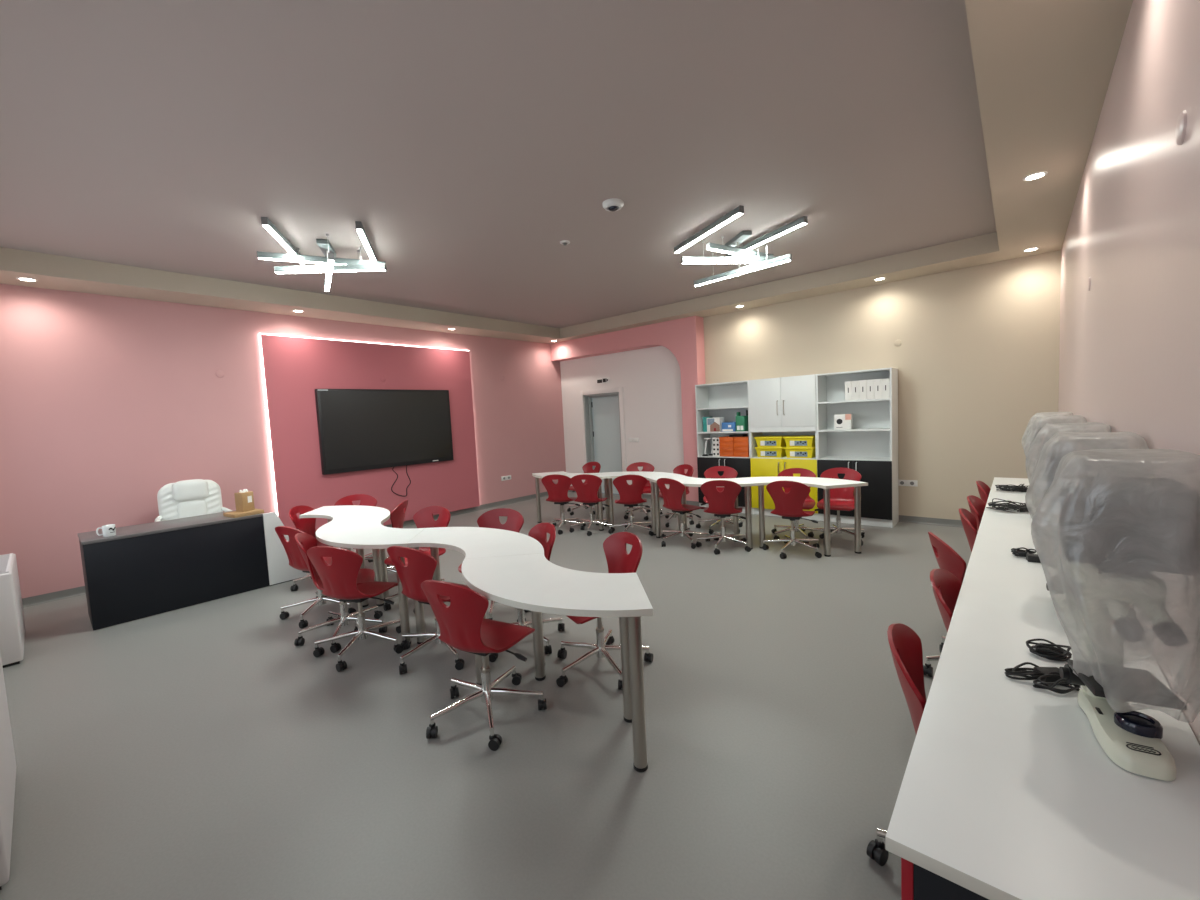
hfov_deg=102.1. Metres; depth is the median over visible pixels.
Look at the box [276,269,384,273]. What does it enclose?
diffuser
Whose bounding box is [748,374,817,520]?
tall cabinet
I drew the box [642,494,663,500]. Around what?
baseboard
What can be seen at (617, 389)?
trim
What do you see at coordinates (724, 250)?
diffuser
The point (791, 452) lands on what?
tray
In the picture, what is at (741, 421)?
kit box
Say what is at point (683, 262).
diffuser
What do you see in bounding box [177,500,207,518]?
lumbar cushion
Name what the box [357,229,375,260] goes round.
diffuser
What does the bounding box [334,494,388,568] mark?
swivel chair
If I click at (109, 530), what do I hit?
mug
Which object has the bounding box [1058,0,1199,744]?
wall
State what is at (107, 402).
wall
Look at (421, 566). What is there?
swivel chair
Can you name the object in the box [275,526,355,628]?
swivel chair
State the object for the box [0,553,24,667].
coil
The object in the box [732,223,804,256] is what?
diffuser
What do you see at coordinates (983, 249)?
ceiling soffit
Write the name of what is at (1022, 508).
lead
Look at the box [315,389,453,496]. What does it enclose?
wall screen
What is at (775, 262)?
diffuser
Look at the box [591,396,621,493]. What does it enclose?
door
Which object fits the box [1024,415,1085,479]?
cover
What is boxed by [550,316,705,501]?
wall
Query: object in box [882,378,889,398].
magazine file
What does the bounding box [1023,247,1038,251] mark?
recessed light
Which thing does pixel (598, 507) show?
table
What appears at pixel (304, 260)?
diffuser
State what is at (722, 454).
storage bin
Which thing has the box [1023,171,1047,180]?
recessed light
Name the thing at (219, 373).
cover
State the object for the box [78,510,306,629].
desk
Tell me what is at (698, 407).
shelf
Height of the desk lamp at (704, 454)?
0.290 m
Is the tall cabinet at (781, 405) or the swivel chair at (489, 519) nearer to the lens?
the swivel chair at (489, 519)
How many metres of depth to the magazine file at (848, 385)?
6.28 m
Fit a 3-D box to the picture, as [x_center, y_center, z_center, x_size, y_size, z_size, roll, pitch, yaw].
[1.790,-0.363,7.562,0.163,0.151,0.004,1,5,41]
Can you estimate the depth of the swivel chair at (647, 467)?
7.59 m
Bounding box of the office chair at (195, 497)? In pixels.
[154,479,231,521]
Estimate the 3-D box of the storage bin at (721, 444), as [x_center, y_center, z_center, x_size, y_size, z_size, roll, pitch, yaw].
[2.030,-0.098,7.571,0.234,0.075,0.290,1,5,41]
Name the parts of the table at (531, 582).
leg, leg, leg, leg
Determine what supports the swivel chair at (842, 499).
on the floor
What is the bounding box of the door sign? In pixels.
[596,377,609,383]
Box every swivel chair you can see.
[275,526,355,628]
[289,505,342,590]
[294,533,386,652]
[307,546,403,671]
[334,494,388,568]
[353,500,407,578]
[383,506,450,612]
[387,546,469,673]
[421,580,546,750]
[458,508,528,619]
[489,522,564,661]
[541,474,584,534]
[556,532,652,689]
[567,462,604,515]
[569,474,614,535]
[608,475,653,535]
[624,462,662,519]
[657,478,709,548]
[659,464,693,526]
[696,466,742,533]
[696,480,750,554]
[762,480,821,558]
[771,468,823,543]
[808,468,864,545]
[866,623,925,865]
[923,532,965,676]
[930,569,961,631]
[959,508,976,552]
[967,495,985,530]
[976,481,990,502]
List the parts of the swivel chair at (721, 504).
arm, arm, arm, arm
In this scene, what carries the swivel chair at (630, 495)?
on the floor
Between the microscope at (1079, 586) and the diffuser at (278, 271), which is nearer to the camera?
the microscope at (1079, 586)
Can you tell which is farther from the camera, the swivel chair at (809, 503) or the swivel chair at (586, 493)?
the swivel chair at (586, 493)
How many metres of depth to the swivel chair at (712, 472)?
6.54 m
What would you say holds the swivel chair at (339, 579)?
on the floor
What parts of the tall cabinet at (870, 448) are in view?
door, door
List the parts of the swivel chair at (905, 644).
arm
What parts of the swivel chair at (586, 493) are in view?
arm, arm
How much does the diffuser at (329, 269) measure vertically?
0.005 m
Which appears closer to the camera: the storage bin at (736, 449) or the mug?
the mug
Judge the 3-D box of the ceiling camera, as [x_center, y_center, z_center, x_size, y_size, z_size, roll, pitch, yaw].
[0.107,-1.976,3.945,0.170,0.061,0.170,1,5,41]
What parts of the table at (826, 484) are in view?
leg, leg, leg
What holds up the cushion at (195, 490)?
on the office chair at (195, 497)
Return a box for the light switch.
[629,438,638,441]
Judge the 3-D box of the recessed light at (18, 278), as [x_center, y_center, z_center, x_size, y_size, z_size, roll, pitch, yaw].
[-5.301,-1.577,4.490,0.132,0.006,0.132,1,5,41]
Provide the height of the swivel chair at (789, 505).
0.813 m
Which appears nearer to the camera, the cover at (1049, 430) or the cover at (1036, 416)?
the cover at (1049, 430)
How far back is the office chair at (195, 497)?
5.29 m
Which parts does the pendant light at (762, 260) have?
ceiling plate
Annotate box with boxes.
[223,509,263,517]
[234,489,254,511]
[703,417,712,431]
[707,417,724,431]
[722,422,735,431]
[736,412,748,430]
[834,414,852,429]
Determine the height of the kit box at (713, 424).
0.220 m
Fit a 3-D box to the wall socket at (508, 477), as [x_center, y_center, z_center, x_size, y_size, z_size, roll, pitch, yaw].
[-1.767,0.524,9.099,0.016,0.078,0.217,1,5,41]
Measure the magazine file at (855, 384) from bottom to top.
0.245 m
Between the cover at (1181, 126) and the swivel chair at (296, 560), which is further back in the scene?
the swivel chair at (296, 560)
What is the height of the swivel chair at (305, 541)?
0.808 m
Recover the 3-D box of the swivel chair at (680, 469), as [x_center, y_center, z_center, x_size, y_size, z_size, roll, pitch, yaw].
[1.065,0.631,6.945,0.623,0.808,0.624,-5,5,-29]
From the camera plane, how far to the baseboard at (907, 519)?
6.12 m
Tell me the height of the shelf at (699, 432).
0.022 m
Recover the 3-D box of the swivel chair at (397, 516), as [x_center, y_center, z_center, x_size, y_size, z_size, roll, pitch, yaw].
[-2.221,0.935,4.916,0.640,0.808,0.604,-3,4,-4]
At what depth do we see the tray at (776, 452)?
7.01 m
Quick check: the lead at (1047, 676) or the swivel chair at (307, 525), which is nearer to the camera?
the lead at (1047, 676)
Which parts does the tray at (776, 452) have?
lid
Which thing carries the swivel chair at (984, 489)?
on the floor
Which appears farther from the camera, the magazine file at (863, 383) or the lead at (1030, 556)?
the magazine file at (863, 383)
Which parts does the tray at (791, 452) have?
lid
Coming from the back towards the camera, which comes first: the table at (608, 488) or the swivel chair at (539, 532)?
the table at (608, 488)
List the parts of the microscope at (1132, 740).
focus knob, arm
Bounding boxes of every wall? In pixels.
[0,284,565,597]
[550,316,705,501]
[560,250,1060,519]
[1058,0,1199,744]
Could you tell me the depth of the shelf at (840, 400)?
6.44 m
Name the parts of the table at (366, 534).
leg, leg, leg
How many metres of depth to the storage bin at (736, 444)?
7.30 m
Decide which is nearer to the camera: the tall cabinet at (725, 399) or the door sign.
the tall cabinet at (725, 399)
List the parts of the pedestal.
door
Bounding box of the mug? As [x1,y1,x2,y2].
[96,524,115,536]
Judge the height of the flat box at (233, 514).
0.034 m
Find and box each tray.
[754,435,789,446]
[755,446,786,457]
[783,435,814,446]
[784,446,815,457]
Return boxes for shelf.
[697,406,747,409]
[698,431,748,433]
[818,398,889,403]
[819,427,889,431]
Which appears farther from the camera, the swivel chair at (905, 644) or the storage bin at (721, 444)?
the storage bin at (721, 444)
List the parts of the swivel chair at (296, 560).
arm, arm, arm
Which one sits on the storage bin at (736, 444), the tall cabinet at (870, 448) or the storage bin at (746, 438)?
the storage bin at (746, 438)
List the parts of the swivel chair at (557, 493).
arm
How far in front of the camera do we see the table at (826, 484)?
5.08 m
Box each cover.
[216,370,223,376]
[894,340,901,345]
[1022,412,1072,448]
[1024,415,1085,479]
[1025,422,1110,483]
[1025,432,1147,596]
[1032,449,1199,722]
[1088,277,1090,290]
[1175,110,1186,144]
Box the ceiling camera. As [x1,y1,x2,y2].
[603,198,623,210]
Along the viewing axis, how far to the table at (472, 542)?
3.40 m
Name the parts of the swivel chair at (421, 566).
arm, arm, arm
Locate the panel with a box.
[258,333,479,530]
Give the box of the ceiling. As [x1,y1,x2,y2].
[0,0,996,327]
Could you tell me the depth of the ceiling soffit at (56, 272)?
5.52 m
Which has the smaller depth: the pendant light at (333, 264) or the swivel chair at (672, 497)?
the pendant light at (333, 264)
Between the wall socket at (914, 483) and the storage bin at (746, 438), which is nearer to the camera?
the wall socket at (914, 483)
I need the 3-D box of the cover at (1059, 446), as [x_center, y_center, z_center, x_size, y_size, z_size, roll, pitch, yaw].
[1.718,0.234,1.733,0.309,0.585,0.361,1,5,41]
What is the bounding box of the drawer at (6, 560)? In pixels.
[0,553,12,573]
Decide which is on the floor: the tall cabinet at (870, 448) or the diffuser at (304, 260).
the tall cabinet at (870, 448)
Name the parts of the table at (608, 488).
leg, leg, leg, leg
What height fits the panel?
2.731 m
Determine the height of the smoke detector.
0.034 m
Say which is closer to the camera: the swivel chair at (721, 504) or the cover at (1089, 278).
the cover at (1089, 278)
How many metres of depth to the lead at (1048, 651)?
1.51 m
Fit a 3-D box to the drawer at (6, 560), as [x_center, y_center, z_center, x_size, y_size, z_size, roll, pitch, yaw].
[-4.626,0.875,3.659,0.892,0.008,0.240,1,5,41]
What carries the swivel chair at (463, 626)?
on the floor
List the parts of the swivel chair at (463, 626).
arm, arm, arm, arm, height lever, arm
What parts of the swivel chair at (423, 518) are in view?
arm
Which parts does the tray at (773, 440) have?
lid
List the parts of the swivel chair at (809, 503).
arm, arm, arm, arm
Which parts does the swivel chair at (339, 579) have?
arm, arm, arm, height lever, arm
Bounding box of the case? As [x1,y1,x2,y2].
[729,434,746,436]
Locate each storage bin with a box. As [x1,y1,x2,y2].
[719,436,733,441]
[719,442,733,446]
[719,447,733,451]
[719,452,733,456]
[733,436,748,441]
[733,442,748,446]
[733,447,748,451]
[733,452,748,456]
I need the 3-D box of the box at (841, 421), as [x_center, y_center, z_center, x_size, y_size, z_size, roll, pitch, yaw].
[3.254,-0.380,6.481,0.205,0.200,0.182,0,5,35]
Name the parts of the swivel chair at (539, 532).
arm, arm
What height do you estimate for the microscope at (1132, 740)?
0.604 m
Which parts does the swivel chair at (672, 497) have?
arm, arm, arm, arm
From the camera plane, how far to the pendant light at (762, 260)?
4.88 m
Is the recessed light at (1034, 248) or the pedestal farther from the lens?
the recessed light at (1034, 248)
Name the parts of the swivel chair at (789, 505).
arm, arm, arm, arm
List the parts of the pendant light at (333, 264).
ceiling plate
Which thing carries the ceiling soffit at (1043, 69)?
attached to the wall at (1129, 344)
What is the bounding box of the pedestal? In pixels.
[901,858,988,899]
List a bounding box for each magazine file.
[845,381,851,400]
[852,381,858,399]
[859,380,866,399]
[867,380,873,399]
[874,379,881,398]
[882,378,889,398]
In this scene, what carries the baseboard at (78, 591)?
attached to the wall at (107, 402)
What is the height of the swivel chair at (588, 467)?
0.808 m
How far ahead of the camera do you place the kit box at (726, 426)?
7.40 m
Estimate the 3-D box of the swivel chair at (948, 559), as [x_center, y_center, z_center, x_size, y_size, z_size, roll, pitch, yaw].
[2.127,0.878,2.680,0.622,0.811,0.615,-1,4,19]
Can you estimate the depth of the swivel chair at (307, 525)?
4.92 m
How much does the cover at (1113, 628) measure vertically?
0.591 m
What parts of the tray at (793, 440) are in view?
lid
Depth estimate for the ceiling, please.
2.96 m
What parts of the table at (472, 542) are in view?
leg, leg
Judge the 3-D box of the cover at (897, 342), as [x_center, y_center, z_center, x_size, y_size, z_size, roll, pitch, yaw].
[3.805,-1.367,6.198,0.084,0.084,0.008,1,5,41]
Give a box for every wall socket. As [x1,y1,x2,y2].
[501,475,510,480]
[898,480,917,486]
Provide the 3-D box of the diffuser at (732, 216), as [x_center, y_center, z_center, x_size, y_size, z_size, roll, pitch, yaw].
[0.987,-2.012,4.540,0.039,0.005,1.018,-4,4,-23]
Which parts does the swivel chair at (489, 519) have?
arm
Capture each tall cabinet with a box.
[695,380,751,513]
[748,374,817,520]
[816,367,898,527]
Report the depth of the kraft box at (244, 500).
4.90 m
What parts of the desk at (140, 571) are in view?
panel, white panel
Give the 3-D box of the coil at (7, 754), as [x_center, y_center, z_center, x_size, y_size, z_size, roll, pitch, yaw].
[-2.552,1.231,1.910,0.942,0.673,0.260,1,5,41]
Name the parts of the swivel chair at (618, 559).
arm, arm, arm, arm, arm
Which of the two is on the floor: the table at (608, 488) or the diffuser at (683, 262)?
the table at (608, 488)
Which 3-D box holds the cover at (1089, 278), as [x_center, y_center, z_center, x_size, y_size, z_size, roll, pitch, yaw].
[3.013,-1.022,2.990,0.008,0.084,0.084,1,5,41]
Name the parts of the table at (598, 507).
leg, leg, leg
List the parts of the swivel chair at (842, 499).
arm, arm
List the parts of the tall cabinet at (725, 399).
door, door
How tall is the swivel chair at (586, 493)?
0.811 m
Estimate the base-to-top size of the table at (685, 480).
0.750 m
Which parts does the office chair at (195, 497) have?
armrest, armrest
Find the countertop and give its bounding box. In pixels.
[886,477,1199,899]
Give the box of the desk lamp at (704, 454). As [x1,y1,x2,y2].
[702,438,710,455]
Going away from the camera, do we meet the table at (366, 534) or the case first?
the table at (366, 534)
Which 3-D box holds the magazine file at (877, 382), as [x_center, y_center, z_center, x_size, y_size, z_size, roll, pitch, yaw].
[3.550,-0.771,6.150,0.082,0.245,0.251,1,5,41]
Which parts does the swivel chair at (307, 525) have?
arm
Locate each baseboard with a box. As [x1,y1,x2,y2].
[22,492,547,607]
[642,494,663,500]
[686,501,698,505]
[899,515,962,527]
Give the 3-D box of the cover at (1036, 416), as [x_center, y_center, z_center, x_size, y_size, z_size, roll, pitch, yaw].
[3.542,0.000,3.846,0.306,0.594,0.352,1,5,41]
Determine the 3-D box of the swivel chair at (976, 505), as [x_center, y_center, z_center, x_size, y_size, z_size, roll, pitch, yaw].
[3.037,0.768,3.616,0.618,0.808,0.621,1,6,44]
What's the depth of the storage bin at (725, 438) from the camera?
7.46 m
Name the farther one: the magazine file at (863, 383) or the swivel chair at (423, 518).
the magazine file at (863, 383)
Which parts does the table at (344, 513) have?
leg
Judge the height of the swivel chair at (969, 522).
0.808 m
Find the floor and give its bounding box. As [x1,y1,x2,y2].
[0,492,977,899]
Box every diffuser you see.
[259,258,341,264]
[263,225,304,263]
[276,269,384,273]
[325,260,333,290]
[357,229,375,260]
[675,213,741,252]
[683,262,758,263]
[696,260,789,286]
[708,248,752,256]
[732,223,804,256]
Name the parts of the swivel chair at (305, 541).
arm, arm, arm, arm, arm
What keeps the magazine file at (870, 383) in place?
on the tall cabinet at (870, 448)
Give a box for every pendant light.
[257,217,386,291]
[674,205,807,286]
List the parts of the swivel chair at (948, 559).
arm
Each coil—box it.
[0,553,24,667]
[0,652,15,889]
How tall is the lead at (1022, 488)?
0.070 m
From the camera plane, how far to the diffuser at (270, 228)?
4.22 m
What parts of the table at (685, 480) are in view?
leg, leg, leg, leg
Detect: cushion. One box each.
[172,479,208,501]
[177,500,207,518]
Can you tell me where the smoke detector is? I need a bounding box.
[560,240,569,245]
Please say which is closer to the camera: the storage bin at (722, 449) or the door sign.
the storage bin at (722, 449)
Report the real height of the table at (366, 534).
0.750 m
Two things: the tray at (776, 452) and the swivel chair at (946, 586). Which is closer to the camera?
the swivel chair at (946, 586)
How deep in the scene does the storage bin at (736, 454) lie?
7.32 m
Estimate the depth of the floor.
2.38 m
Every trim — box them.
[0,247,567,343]
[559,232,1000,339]
[580,387,626,481]
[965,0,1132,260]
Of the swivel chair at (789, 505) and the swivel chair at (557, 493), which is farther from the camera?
the swivel chair at (557, 493)
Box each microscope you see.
[1046,469,1082,628]
[1059,478,1199,780]
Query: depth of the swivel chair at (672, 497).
5.72 m
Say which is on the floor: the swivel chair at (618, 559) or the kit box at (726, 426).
the swivel chair at (618, 559)
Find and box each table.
[299,505,389,598]
[316,519,424,643]
[406,527,544,664]
[462,553,652,771]
[532,471,604,530]
[601,471,684,534]
[649,476,756,549]
[741,476,867,556]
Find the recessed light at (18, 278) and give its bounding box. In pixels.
[16,277,37,281]
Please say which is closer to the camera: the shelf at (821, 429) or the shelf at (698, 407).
the shelf at (821, 429)
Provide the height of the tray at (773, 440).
0.150 m
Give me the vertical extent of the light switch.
0.057 m
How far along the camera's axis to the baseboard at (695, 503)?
8.05 m
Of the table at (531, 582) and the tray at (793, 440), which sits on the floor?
the table at (531, 582)
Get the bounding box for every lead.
[986,498,1027,511]
[995,484,1028,491]
[1004,662,1080,693]
[1011,547,1040,562]
[1026,639,1071,661]
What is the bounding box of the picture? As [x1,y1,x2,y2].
[710,422,719,431]
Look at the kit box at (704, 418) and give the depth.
7.73 m
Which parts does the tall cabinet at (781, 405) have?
door, door, door, door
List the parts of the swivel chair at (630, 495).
arm, arm, arm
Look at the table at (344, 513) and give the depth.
4.66 m
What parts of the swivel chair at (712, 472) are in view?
arm, arm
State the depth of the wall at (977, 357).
6.10 m
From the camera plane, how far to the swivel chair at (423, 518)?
4.47 m
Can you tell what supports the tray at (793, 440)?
on the tray at (791, 452)

